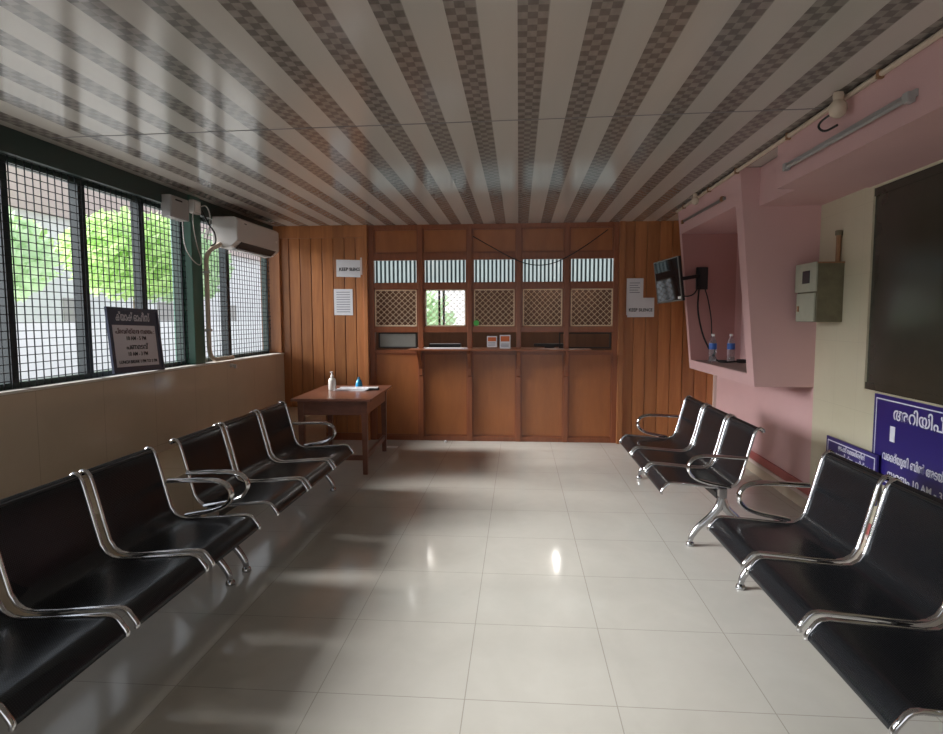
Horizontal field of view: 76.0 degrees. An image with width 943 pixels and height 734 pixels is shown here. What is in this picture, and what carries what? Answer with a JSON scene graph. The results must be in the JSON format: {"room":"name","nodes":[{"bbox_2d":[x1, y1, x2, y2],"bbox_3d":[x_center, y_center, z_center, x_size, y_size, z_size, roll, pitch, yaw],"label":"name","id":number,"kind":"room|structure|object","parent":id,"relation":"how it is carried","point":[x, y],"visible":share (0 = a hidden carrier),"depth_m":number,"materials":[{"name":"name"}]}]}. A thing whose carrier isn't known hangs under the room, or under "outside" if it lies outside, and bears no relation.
{"room":"waiting room","nodes":[
{"label":"waiting room","id":0,"kind":"room"},
{"bbox_2d":[0,124,272,229],"bbox_3d":[-2.919,-1.259,2.509,0.180,0.150,9.935,0,5,4],"label":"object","id":1,"kind":"structure","parent":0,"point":[14,143],"depth_m":4.24,"materials":[{"name":"green paint"}]},
{"bbox_2d":[0,354,284,499],"bbox_3d":[-2.878,0.772,2.670,0.293,1.075,9.935,0,5,4],"label":"wall","id":2,"kind":"structure","parent":0,"point":[47,435],"depth_m":4.47,"materials":[{"name":"beige paint"}]},
{"bbox_2d":[0,153,189,390],"bbox_3d":[-2.855,-0.545,3.349,0.092,1.413,4.506,0,5,4],"label":"window","id":3,"kind":"structure","parent":2,"relation":"in","point":[9,367],"depth_m":4.25,"materials":[{"name":"green paint"}]},
{"bbox_2d":[0,353,283,395],"bbox_3d":[-2.876,0.228,2.626,0.299,0.017,9.935,0,5,4],"label":"trim","id":4,"kind":"structure","parent":2,"relation":"on","point":[62,384],"depth_m":4.53,"materials":[{"name":"white paint"}]},
{"bbox_2d":[104,306,164,373],"bbox_3d":[-2.644,-0.213,4.763,0.069,0.518,0.650,0,5,4],"label":"sign","id":5,"kind":"object","parent":4,"relation":"on","point":[134,336],"visible":1,"depth_m":4.72,"materials":[{"name":"black plastic"}]},
{"bbox_2d":[200,217,270,361],"bbox_3d":[-2.600,-0.808,6.611,0.092,1.413,1.711,0,5,4],"label":"window","id":6,"kind":"structure","parent":2,"relation":"in","point":[224,280],"depth_m":6.54,"materials":[{"name":"green paint"}]},
{"bbox_2d":[170,195,205,363],"bbox_3d":[-2.665,-0.807,5.668,0.200,1.558,0.180,0,5,4],"label":"column","id":7,"kind":"structure","parent":0,"point":[193,293],"depth_m":5.61,"materials":[{"name":"green paint"}]},
{"bbox_2d":[189,199,200,214],"bbox_3d":[-2.543,-1.470,5.554,0.055,0.120,0.120,0,5,4],"label":"switch box","id":8,"kind":"object","parent":7,"relation":"attached to","point":[194,206],"visible":0.99,"depth_m":5.51,"materials":[{"name":"grey plastic"}]},
{"bbox_2d":[200,205,210,242],"bbox_3d":[-2.504,-1.347,5.677,0.042,0.339,0.195,0,5,-3],"label":"cable","id":9,"kind":"object","parent":7,"relation":"attached to","point":[203,205],"visible":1,"depth_m":5.75,"materials":[{"name":"grey plastic"}]},
{"bbox_2d":[202,242,234,361],"bbox_3d":[-2.503,-0.646,5.975,0.069,1.176,0.452,1,5,9],"label":"drain pipe","id":10,"kind":"object","parent":7,"relation":"attached to","point":[206,271],"visible":0.99,"depth_m":5.78,"materials":[{"name":"grey plastic"}]},
{"bbox_2d":[201,210,216,246],"bbox_3d":[-2.493,-1.309,5.716,0.045,0.317,0.234,0,5,4],"label":"cable","id":11,"kind":"object","parent":10,"relation":"attached to","point":[201,210],"visible":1,"depth_m":5.75,"materials":[{"name":"black plastic"}]},
{"bbox_2d":[212,216,278,257],"bbox_3d":[-2.397,-1.371,6.477,0.265,0.315,1.040,0,5,4],"label":"air conditioner","id":12,"kind":"object","parent":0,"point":[234,233],"visible":0.93,"depth_m":6.15,"materials":[{"name":"grey plastic"}]},
{"bbox_2d":[236,242,275,256],"bbox_3d":[-2.300,-1.259,6.478,0.066,0.058,0.860,0,5,4],"label":"outlet","id":13,"kind":"object","parent":12,"relation":"attached to","point":[253,248],"depth_m":6.45,"materials":[{"name":"black"}]},
{"bbox_2d":[260,238,364,432],"bbox_3d":[-1.955,-0.336,7.532,1.330,2.500,0.050,0,5,4],"label":"wall","id":14,"kind":"structure","parent":0,"point":[317,342],"depth_m":7.48,"materials":[{"name":"brown wood"}]},
{"bbox_2d":[161,194,201,264],"bbox_3d":[-2.566,-1.209,5.399,0.096,0.554,0.546,0,5,4],"label":"junction box","id":15,"kind":"object","parent":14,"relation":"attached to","point":[173,207],"visible":1,"depth_m":5.21,"materials":[{"name":"grey plastic"}]},
{"bbox_2d":[267,239,282,352],"bbox_3d":[-2.464,-0.878,7.478,0.211,1.408,0.050,0,5,4],"label":"trim","id":16,"kind":"structure","parent":14,"relation":"attached to","point":[276,343],"depth_m":7.46,"materials":[{"name":"beige paint"}]},
{"bbox_2d":[273,225,362,238],"bbox_3d":[-1.958,-1.656,7.420,1.330,0.150,0.062,0,5,4],"label":"trim","id":17,"kind":"structure","parent":14,"relation":"attached to","point":[332,231],"depth_m":7.38,"materials":[{"name":"brown wood"}]},
{"bbox_2d":[334,289,352,314],"bbox_3d":[-1.579,-0.799,7.438,0.235,0.323,0.003,0,5,4],"label":"notice","id":18,"kind":"object","parent":14,"relation":"attached to","point":[343,298],"visible":1,"depth_m":7.44,"materials":[{"name":"white paper"}]},
{"bbox_2d":[326,432,361,439],"bbox_3d":[-1.846,0.868,7.588,1.110,0.090,0.015,0,5,4],"label":"baseboard","id":19,"kind":"structure","parent":14,"relation":"attached to","point":[339,436],"depth_m":7.56,"materials":[{"name":"brown wood"}]},
{"bbox_2d":[336,258,361,276],"bbox_3d":[-1.499,-1.219,7.397,0.323,0.240,0.004,0,5,4],"label":"notice","id":20,"kind":"object","parent":14,"relation":"attached to","point":[344,268],"visible":1,"depth_m":7.40,"materials":[{"name":"white paper"}]},
{"bbox_2d":[363,225,370,439],"bbox_3d":[-1.292,-0.409,7.484,0.050,2.650,0.110,0,5,4],"label":"trim","id":21,"kind":"structure","parent":14,"relation":"attached to","point":[365,231],"depth_m":7.41,"materials":[{"name":"brown wood"}]},
{"bbox_2d":[0,440,942,733],"bbox_3d":[0.825,1.177,4.861,7.500,0.100,14.800,0,5,4],"label":"floor","id":22,"kind":"structure","parent":0,"point":[449,587],"depth_m":3.02,"materials":[{"name":"tile"}]},
{"bbox_2d":[0,446,260,731],"bbox_3d":[-1.580,0.913,2.582,0.672,0.803,1.766,0,5,4],"label":"bench","id":23,"kind":"object","parent":22,"relation":"on","point":[56,564],"visible":1,"depth_m":2.58,"materials":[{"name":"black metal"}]},
{"bbox_2d":[0,407,326,615],"bbox_3d":[-2.563,1.104,2.672,0.745,0.412,9.935,0,5,4],"label":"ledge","id":24,"kind":"object","parent":22,"relation":"on","point":[183,501],"visible":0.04,"depth_m":4.42,"materials":[{"name":"paint"}]},
{"bbox_2d":[169,401,353,572],"bbox_3d":[-1.423,0.761,4.464,0.672,0.803,1.766,0,5,4],"label":"bench","id":25,"kind":"object","parent":22,"relation":"on","point":[277,484],"visible":0.85,"depth_m":4.25,"materials":[{"name":"black metal"}]},
{"bbox_2d":[290,385,391,474],"bbox_3d":[-1.326,0.632,6.394,0.780,0.750,1.200,0,5,2],"label":"wooden table","id":26,"kind":"object","parent":22,"relation":"on","point":[321,400],"visible":0.77,"depth_m":5.87,"materials":[{"name":"brown wood"}]},
{"bbox_2d":[328,372,335,389],"bbox_3d":[-1.501,0.149,6.499,0.080,0.198,0.080,0,5,4],"label":"sanitizer bottle","id":27,"kind":"object","parent":26,"relation":"on","point":[332,381],"visible":0.99,"depth_m":6.47,"materials":[{"name":"white plastic"}]},
{"bbox_2d":[333,387,368,390],"bbox_3d":[-1.277,0.236,6.519,0.377,0.020,0.240,0,5,4],"label":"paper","id":28,"kind":"object","parent":26,"relation":"on","point":[340,388],"visible":0.87,"depth_m":6.43,"materials":[{"name":"white paper"}]},
{"bbox_2d":[355,377,362,386],"bbox_3d":[-1.250,0.171,6.703,0.080,0.120,0.079,0,5,4],"label":"bottle","id":29,"kind":"object","parent":26,"relation":"on","point":[358,382],"visible":0.81,"depth_m":6.67,"materials":[{"name":"blue plastic"}]},
{"bbox_2d":[368,387,378,389],"bbox_3d":[-1.060,0.231,6.504,0.120,0.030,0.085,0,5,4],"label":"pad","id":30,"kind":"object","parent":26,"relation":"on","point":[370,388],"visible":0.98,"depth_m":6.46,"materials":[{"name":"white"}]},
{"bbox_2d":[367,222,619,442],"bbox_3d":[0.239,-0.405,7.370,3.080,2.654,0.510,0,5,4],"label":"partition","id":31,"kind":"object","parent":22,"relation":"on","point":[518,393],"depth_m":7.38,"materials":[{"name":"brown wood"}]},
{"bbox_2d":[375,290,416,325],"bbox_3d":[-0.934,-0.729,7.461,0.529,0.454,0.016,0,5,4],"label":"grille","id":32,"kind":"object","parent":31,"relation":"attached to","point":[376,322],"depth_m":7.46,"materials":[{"name":"beige paint"}]},
{"bbox_2d":[429,343,460,346],"bbox_3d":[-0.330,-0.270,7.601,0.400,0.050,0.120,0,5,4],"label":"keyboard","id":33,"kind":"object","parent":31,"relation":"on","point":[430,344],"visible":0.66,"depth_m":7.55,"materials":[{"name":"black plastic"}]},
{"bbox_2d":[425,347,464,348],"bbox_3d":[-0.318,-0.231,7.377,0.460,0.008,0.250,0,5,4],"label":"paper stack","id":34,"kind":"object","parent":31,"relation":"on","point":[428,347],"visible":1,"depth_m":7.27,"materials":[{"name":"white paper"}]},
{"bbox_2d":[425,289,465,325],"bbox_3d":[-0.320,-0.726,7.413,0.509,0.454,0.016,0,5,4],"label":"grille","id":35,"kind":"object","parent":31,"relation":"attached to","point":[439,321],"depth_m":7.41,"materials":[{"name":"beige paint"}]},
{"bbox_2d":[487,336,496,346],"bbox_3d":[0.250,-0.310,7.368,0.123,0.135,0.004,0,5,4],"label":"leaflet","id":36,"kind":"object","parent":31,"relation":"on","point":[491,340],"visible":1,"depth_m":7.37,"materials":[{"name":"white paper"}]},
{"bbox_2d":[488,337,495,340],"bbox_3d":[0.250,-0.338,7.364,0.099,0.050,0.001,0,5,4],"label":"picture","id":37,"kind":"object","parent":36,"relation":"on","point":[489,338],"depth_m":7.36,"materials":[{"name":"orange paper"}]},
{"bbox_2d":[474,289,514,325],"bbox_3d":[0.278,-0.724,7.367,0.499,0.454,0.016,0,5,4],"label":"grille","id":38,"kind":"object","parent":31,"relation":"attached to","point":[513,293],"depth_m":7.36,"materials":[{"name":"beige paint"}]},
{"bbox_2d":[407,347,591,350],"bbox_3d":[0.339,-0.217,7.377,2.190,0.022,0.510,0,5,4],"label":"shelf","id":39,"kind":"object","parent":31,"relation":"attached to","point":[411,348],"depth_m":7.18,"materials":[{"name":"brown wood"}]},
{"bbox_2d":[500,335,509,348],"bbox_3d":[0.407,-0.306,7.321,0.130,0.165,0.004,0,5,4],"label":"leaflet","id":40,"kind":"object","parent":31,"relation":"on","point":[504,339],"visible":1,"depth_m":7.32,"materials":[{"name":"white paper"}]},
{"bbox_2d":[501,336,508,340],"bbox_3d":[0.407,-0.342,7.316,0.106,0.064,0.001,0,5,4],"label":"picture","id":41,"kind":"object","parent":40,"relation":"on","point":[503,338],"depth_m":7.32,"materials":[{"name":"orange paper"}]},
{"bbox_2d":[473,229,607,265],"bbox_3d":[0.817,-1.424,7.210,1.607,0.420,0.017,0,5,4],"label":"wire","id":42,"kind":"object","parent":31,"relation":"hanging from","point":[607,229],"visible":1,"depth_m":7.22,"materials":[{"name":"black plastic"}]},
{"bbox_2d":[523,289,561,325],"bbox_3d":[0.861,-0.721,7.321,0.479,0.454,0.016,0,5,4],"label":"grille","id":43,"kind":"object","parent":31,"relation":"attached to","point":[523,289],"depth_m":7.32,"materials":[{"name":"beige paint"}]},
{"bbox_2d":[534,343,562,347],"bbox_3d":[0.960,-0.266,7.491,0.370,0.054,0.100,0,5,4],"label":"monitor","id":44,"kind":"object","parent":31,"relation":"on","point":[545,345],"visible":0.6,"depth_m":7.46,"materials":[{"name":"black plastic"}]},
{"bbox_2d":[570,288,612,325],"bbox_3d":[1.447,-0.719,7.276,0.504,0.454,0.016,0,5,4],"label":"grille","id":45,"kind":"object","parent":31,"relation":"attached to","point":[571,289],"depth_m":7.27,"materials":[{"name":"beige paint"}]},
{"bbox_2d":[619,395,764,546],"bbox_3d":[1.659,0.724,4.839,0.672,0.803,1.766,0,5,4],"label":"bench","id":46,"kind":"object","parent":22,"relation":"on","point":[704,435],"visible":0.95,"depth_m":4.53,"materials":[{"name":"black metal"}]},
{"bbox_2d":[707,450,942,733],"bbox_3d":[1.576,0.913,2.496,0.672,0.803,1.766,0,5,4],"label":"bench","id":47,"kind":"object","parent":22,"relation":"on","point":[895,667],"visible":1,"depth_m":2.49,"materials":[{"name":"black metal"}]},
{"bbox_2d":[0,0,942,225],"bbox_3d":[-0.163,-1.367,2.348,5.900,0.080,10.060,0,5,4],"label":"ceiling","id":48,"kind":"structure","parent":0,"point":[69,68],"depth_m":3.02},
{"bbox_2d":[54,108,824,137],"bbox_3d":[-0.366,-1.422,3.533,4.613,0.004,0.009,0,5,6],"label":"trim","id":49,"kind":"structure","parent":48,"relation":"attached to","point":[810,108],"depth_m":3.50,"materials":[{"name":"grey"}]},
{"bbox_2d":[676,28,942,212],"bbox_3d":[1.916,-1.385,3.301,0.032,0.038,6.080,0,5,4],"label":"conduit pipe","id":50,"kind":"object","parent":48,"relation":"attached to","point":[880,73],"visible":1,"depth_m":3.03,"materials":[{"name":"beige plastic"}]},
{"bbox_2d":[691,193,698,204],"bbox_3d":[2.039,-1.531,5.503,0.068,0.098,0.068,0,5,4],"label":"holder","id":51,"kind":"object","parent":50,"relation":"hanging from","point":[695,199],"visible":1,"depth_m":5.48,"materials":[{"name":"beige plastic"}]},
{"bbox_2d":[817,91,847,131],"bbox_3d":[1.851,-1.300,3.089,0.086,0.172,0.180,0,5,4],"label":"holder","id":52,"kind":"object","parent":48,"relation":"attached to","point":[838,108],"visible":1,"depth_m":3.02,"materials":[{"name":"beige plastic"}]},
{"bbox_2d":[832,91,844,99],"bbox_3d":[1.847,-1.362,3.036,0.053,0.039,0.052,0,5,4],"label":"socket","id":53,"kind":"object","parent":52,"relation":"attached to","point":[838,95],"depth_m":3.02,"materials":[{"name":"beige plastic"}]},
{"bbox_2d":[759,36,942,205],"bbox_3d":[2.157,-1.056,0.853,0.840,0.300,7.400,0,5,4],"label":"beam","id":54,"kind":"structure","parent":48,"relation":"attached to","point":[908,138],"depth_m":3.08,"materials":[{"name":"pink paint"}]},
{"bbox_2d":[782,88,918,170],"bbox_3d":[1.893,-1.186,3.122,0.045,0.054,1.210,0,5,4],"label":"tube light","id":55,"kind":"object","parent":54,"relation":"attached to","point":[908,97],"visible":1,"depth_m":2.91,"materials":[{"name":"grey plastic"}]},
{"bbox_2d":[376,290,611,349],"bbox_3d":[0.804,-0.640,10.301,5.200,2.650,0.100,0,5,4],"label":"wall","id":56,"kind":"structure","parent":0,"point":[528,339],"depth_m":10.24,"materials":[{"name":"brown wood"}]},
{"bbox_2d":[426,291,444,324],"bbox_3d":[-0.415,-1.057,10.342,0.800,0.920,0.060,0,5,4],"label":"window","id":57,"kind":"structure","parent":56,"relation":"in","point":[443,292],"depth_m":10.34,"materials":[{"name":"green paint"}]},
{"bbox_2d":[622,221,712,436],"bbox_3d":[2.416,-0.392,7.186,1.300,2.650,0.050,0,5,4],"label":"wall","id":58,"kind":"structure","parent":0,"point":[658,376],"depth_m":7.19,"materials":[{"name":"brown wood"}]},
{"bbox_2d":[616,221,625,443],"bbox_3d":[1.784,-0.396,7.240,0.060,2.650,0.120,0,5,4],"label":"trim","id":59,"kind":"structure","parent":58,"relation":"attached to","point":[622,223],"depth_m":7.18,"materials":[{"name":"brown wood"}]},
{"bbox_2d":[626,278,643,314],"bbox_3d":[1.937,-0.833,7.159,0.195,0.435,0.003,0,5,4],"label":"notice","id":60,"kind":"object","parent":58,"relation":"attached to","point":[634,285],"visible":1,"depth_m":7.15,"materials":[{"name":"white paper"}]},
{"bbox_2d":[627,298,653,316],"bbox_3d":[2.007,-0.706,7.160,0.315,0.230,0.004,0,5,4],"label":"notice","id":61,"kind":"object","parent":58,"relation":"attached to","point":[636,307],"visible":1,"depth_m":7.16,"materials":[{"name":"white paper"}]},
{"bbox_2d":[716,308,813,482],"bbox_3d":[2.826,-0.391,5.853,0.120,2.440,2.540,0,5,6],"label":"wall","id":62,"kind":"structure","parent":0,"point":[785,413],"depth_m":5.35,"materials":[{"name":"pink paint"}]},
{"bbox_2d":[712,375,716,407],"bbox_3d":[2.886,-0.492,7.101,0.035,2.440,0.030,0,5,4],"label":"trim","id":63,"kind":"structure","parent":62,"relation":"attached to","point":[714,376],"depth_m":7.15,"materials":[{"name":"beige paint"}]},
{"bbox_2d":[678,167,821,386],"bbox_3d":[2.424,-0.746,5.479,0.659,1.662,1.785,0,5,4],"label":"wall niche","id":64,"kind":"object","parent":62,"relation":"attached to","point":[751,252],"visible":0.77,"depth_m":4.64,"materials":[{"name":"pink paint"}]},
{"bbox_2d":[653,255,726,360],"bbox_3d":[2.245,-0.571,6.070,0.714,1.038,0.569,0,5,4],"label":"television","id":65,"kind":"object","parent":64,"relation":"on","point":[669,278],"visible":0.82,"depth_m":6.14,"materials":[{"name":"black plastic"}]},
{"bbox_2d":[681,196,725,223],"bbox_3d":[2.103,-1.429,5.547,0.024,0.036,1.300,0,5,4],"label":"batten","id":66,"kind":"object","parent":64,"relation":"attached to","point":[722,198],"visible":1,"depth_m":5.41,"materials":[{"name":"grey metal"}]},
{"bbox_2d":[709,334,716,361],"bbox_3d":[2.398,-0.188,5.996,0.076,0.281,0.074,0,5,4],"label":"water bottle","id":67,"kind":"object","parent":64,"relation":"on","point":[713,343],"visible":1,"depth_m":5.97,"materials":[{"name":"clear plastic"}]},
{"bbox_2d":[695,360,746,372],"bbox_3d":[2.481,-0.011,5.569,0.417,0.002,1.574,0,5,4],"label":"shelf","id":68,"kind":"object","parent":64,"relation":"attached to","point":[735,367],"depth_m":5.59,"materials":[{"name":"pink paint"}]},
{"bbox_2d":[727,334,734,360],"bbox_3d":[2.573,-0.187,5.983,0.076,0.281,0.074,0,5,4],"label":"water bottle","id":69,"kind":"object","parent":64,"relation":"on","point":[731,343],"visible":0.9,"depth_m":5.96,"materials":[{"name":"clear plastic"}]},
{"bbox_2d":[718,359,745,362],"bbox_3d":[2.556,-0.059,5.919,0.252,0.034,0.089,0,5,4],"label":"power adapter","id":70,"kind":"object","parent":64,"relation":"on","point":[737,360],"visible":0.94,"depth_m":5.88,"materials":[{"name":"black plastic"}]},
{"bbox_2d":[746,460,865,550],"bbox_3d":[2.423,1.278,2.296,0.124,0.105,9.944,0,5,6],"label":"baseboard","id":71,"kind":"structure","parent":62,"relation":"attached to","point":[789,493],"depth_m":5.18,"materials":[{"name":"beige tile"}]},
{"bbox_2d":[748,457,867,539],"bbox_3d":[2.414,1.210,2.291,0.142,0.030,9.944,0,5,6],"label":"trim","id":72,"kind":"structure","parent":62,"relation":"attached to","point":[766,470],"depth_m":5.27,"materials":[{"name":"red paint"}]},
{"bbox_2d":[809,159,942,523],"bbox_3d":[2.284,0.006,0.929,0.120,2.440,7.408,0,5,6],"label":"wall","id":73,"kind":"structure","parent":0,"point":[843,409],"depth_m":4.12,"materials":[{"name":"beige paint"}]},
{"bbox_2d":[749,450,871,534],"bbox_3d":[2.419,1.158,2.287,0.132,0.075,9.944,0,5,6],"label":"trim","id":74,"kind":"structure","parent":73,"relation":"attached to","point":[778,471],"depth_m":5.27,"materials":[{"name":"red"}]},
{"bbox_2d":[795,261,844,321],"bbox_3d":[2.502,-0.536,4.357,0.198,0.420,0.326,0,5,4],"label":"meter box","id":75,"kind":"object","parent":73,"relation":"attached to","point":[819,286],"visible":1,"depth_m":4.21,"materials":[{"name":"metal"}]},
{"bbox_2d":[835,230,842,260],"bbox_3d":[2.571,-0.846,4.229,0.048,0.221,0.046,0,5,4],"label":"stub","id":76,"kind":"object","parent":73,"relation":"attached to","point":[838,233],"visible":0.87,"depth_m":4.22,"materials":[{"name":"metal"}]},
{"bbox_2d":[826,435,878,505],"bbox_3d":[2.521,0.672,4.023,0.014,0.315,0.650,0,5,6],"label":"sign board","id":77,"kind":"object","parent":73,"relation":"attached to","point":[863,457],"visible":0.48,"depth_m":3.96,"materials":[{"name":"blue plastic"}]},
{"bbox_2d":[865,162,942,404],"bbox_3d":[2.530,-0.441,3.206,0.094,1.275,1.339,0,5,6],"label":"board","id":78,"kind":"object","parent":73,"relation":"in","point":[905,345],"depth_m":3.48,"materials":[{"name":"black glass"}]},
{"bbox_2d":[872,393,942,499],"bbox_3d":[2.476,0.472,3.332,0.014,0.545,0.930,0,5,6],"label":"sign board","id":79,"kind":"object","parent":73,"relation":"attached to","point":[907,440],"visible":0.94,"depth_m":3.41,"materials":[{"name":"blue"}]},
{"bbox_3d":[2.807,-1.173,36.013,80.000,0.100,47.800,0,5,4],"label":"ground","id":80,"kind":"structure","parent":0,"visible":0},
{"bbox_2d":[427,291,456,324],"bbox_3d":[-1.775,-1.041,17.189,2.708,2.680,2.753,0,5,4],"label":"leafy tree","id":81,"kind":"object","parent":80,"relation":"on","point":[429,299],"visible":0.11,"depth_m":16.65,"materials":[{"name":"green plant"}]},
{"label":"outside","id":82,"kind":"structure","parent":0,"visible":0},
{"bbox_3d":[-19.677,-0.303,25.664,36.780,0.100,72.000,0,5,4],"label":"ground","id":83,"kind":"structure","parent":82,"visible":0},
{"bbox_2d":[9,209,60,302],"bbox_3d":[-12.845,-1.923,15.455,3.908,4.746,4.056,0,5,4],"label":"leafy tree","id":84,"kind":"object","parent":83,"relation":"on","point":[16,244],"visible":0.52,"depth_m":15.50,"materials":[{"name":"green plant"}]},
{"bbox_2d":[54,206,172,307],"bbox_3d":[-13.646,-3.332,24.308,5.275,6.137,5.132,0,5,4],"label":"leafy tree","id":85,"kind":"object","parent":83,"relation":"on","point":[103,216],"visible":0.48,"depth_m":23.13,"materials":[{"name":"green plant"}]},
{"bbox_2d":[6,165,261,321],"bbox_3d":[-21.133,-7.318,48.357,5.300,10.250,47.000,0,5,4],"label":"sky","id":86,"kind":"structure","parent":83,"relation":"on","point":[12,177],"depth_m":30.63,"materials":[{"name":"concrete"}]},
{"bbox_2d":[16,320,261,380],"bbox_3d":[-9.134,-1.589,30.774,0.200,1.600,56.000,0,5,4],"label":"wall","id":87,"kind":"structure","parent":83,"relation":"on","point":[21,326],"depth_m":15.40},
{"bbox_2d":[145,229,234,304],"bbox_3d":[-14.317,-3.834,29.296,5.230,6.340,5.245,2,5,27],"label":"leafy tree","id":88,"kind":"object","parent":83,"relation":"on","point":[213,283],"visible":0.03,"depth_m":29.03,"materials":[{"name":"green plant"}]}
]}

